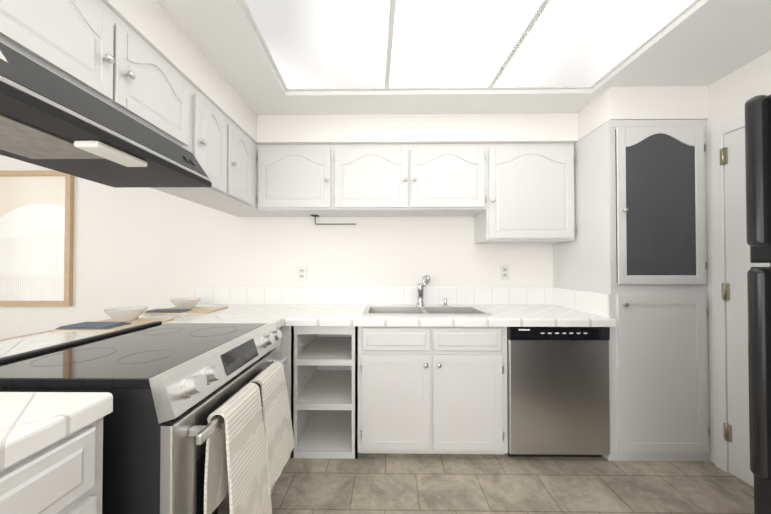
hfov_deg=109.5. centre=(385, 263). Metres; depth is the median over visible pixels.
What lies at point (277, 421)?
hanging towel
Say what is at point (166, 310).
napkin
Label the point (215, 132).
upper cabinet
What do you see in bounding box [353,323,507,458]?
base cabinet
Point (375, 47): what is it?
ceiling light
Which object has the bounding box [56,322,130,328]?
napkin
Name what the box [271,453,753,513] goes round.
floor
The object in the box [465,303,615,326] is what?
countertop
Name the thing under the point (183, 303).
bowl
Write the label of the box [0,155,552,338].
wall
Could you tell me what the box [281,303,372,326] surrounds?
countertop
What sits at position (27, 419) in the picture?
countertop
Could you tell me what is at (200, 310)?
board
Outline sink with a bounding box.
[362,275,491,314]
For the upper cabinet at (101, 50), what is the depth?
0.96 m
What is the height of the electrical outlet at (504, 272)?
0.132 m
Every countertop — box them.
[0,304,309,463]
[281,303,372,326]
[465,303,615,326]
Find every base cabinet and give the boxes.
[0,408,112,513]
[275,328,280,359]
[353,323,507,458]
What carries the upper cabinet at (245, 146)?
hanging from the soffit
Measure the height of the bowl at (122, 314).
0.070 m
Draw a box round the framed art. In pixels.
[0,170,73,305]
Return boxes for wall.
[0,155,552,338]
[706,51,770,486]
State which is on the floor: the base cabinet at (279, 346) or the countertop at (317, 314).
the base cabinet at (279, 346)
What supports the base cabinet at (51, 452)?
on the floor
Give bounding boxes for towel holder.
[311,215,355,224]
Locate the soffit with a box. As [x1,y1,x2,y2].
[102,0,708,144]
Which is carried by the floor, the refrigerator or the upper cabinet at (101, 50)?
the refrigerator
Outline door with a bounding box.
[711,115,769,485]
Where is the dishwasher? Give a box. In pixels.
[507,327,609,456]
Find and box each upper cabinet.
[0,0,195,155]
[149,88,235,199]
[189,125,255,207]
[213,144,271,216]
[256,144,343,216]
[344,143,499,243]
[488,143,575,243]
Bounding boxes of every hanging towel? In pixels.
[204,383,271,513]
[249,361,293,493]
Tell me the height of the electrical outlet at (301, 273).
0.132 m
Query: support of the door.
attached to the wall at (730, 94)
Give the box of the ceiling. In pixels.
[158,0,770,114]
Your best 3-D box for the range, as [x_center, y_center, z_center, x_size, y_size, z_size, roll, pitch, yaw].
[-0.910,0.785,1.138,0.754,0.936,0.750,0,-1,1]
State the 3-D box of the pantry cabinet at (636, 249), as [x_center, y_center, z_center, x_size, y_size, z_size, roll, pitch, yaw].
[1.760,0.169,2.029,0.622,2.188,0.661,0,-1,1]
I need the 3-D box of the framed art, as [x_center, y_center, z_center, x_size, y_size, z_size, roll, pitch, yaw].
[-3.195,-0.224,2.405,0.855,1.192,0.029,0,-1,1]
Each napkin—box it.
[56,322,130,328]
[145,309,191,312]
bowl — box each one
[104,306,147,321]
[170,298,200,308]
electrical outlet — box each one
[297,266,306,280]
[500,265,509,279]
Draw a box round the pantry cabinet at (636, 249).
[553,120,709,460]
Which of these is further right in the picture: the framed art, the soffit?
the soffit
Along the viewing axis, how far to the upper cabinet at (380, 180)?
2.08 m
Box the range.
[0,321,287,513]
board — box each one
[52,318,173,331]
[143,307,227,313]
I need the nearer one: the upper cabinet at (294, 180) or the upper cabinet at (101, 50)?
the upper cabinet at (101, 50)
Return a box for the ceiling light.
[236,0,708,95]
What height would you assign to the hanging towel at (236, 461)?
0.601 m
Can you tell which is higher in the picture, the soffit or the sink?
the soffit
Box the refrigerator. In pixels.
[745,94,770,513]
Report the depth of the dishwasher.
1.73 m
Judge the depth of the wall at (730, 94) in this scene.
1.69 m
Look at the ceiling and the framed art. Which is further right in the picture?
the ceiling
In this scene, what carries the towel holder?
attached to the upper cabinet at (294, 180)
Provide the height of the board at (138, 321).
0.008 m
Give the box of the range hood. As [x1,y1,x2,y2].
[0,42,211,187]
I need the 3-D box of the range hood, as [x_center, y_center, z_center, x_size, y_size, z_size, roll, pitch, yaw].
[-1.125,-0.463,0.995,0.496,0.194,0.756,0,-1,1]
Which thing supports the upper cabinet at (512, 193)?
attached to the wall at (150, 248)
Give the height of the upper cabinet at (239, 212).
0.508 m

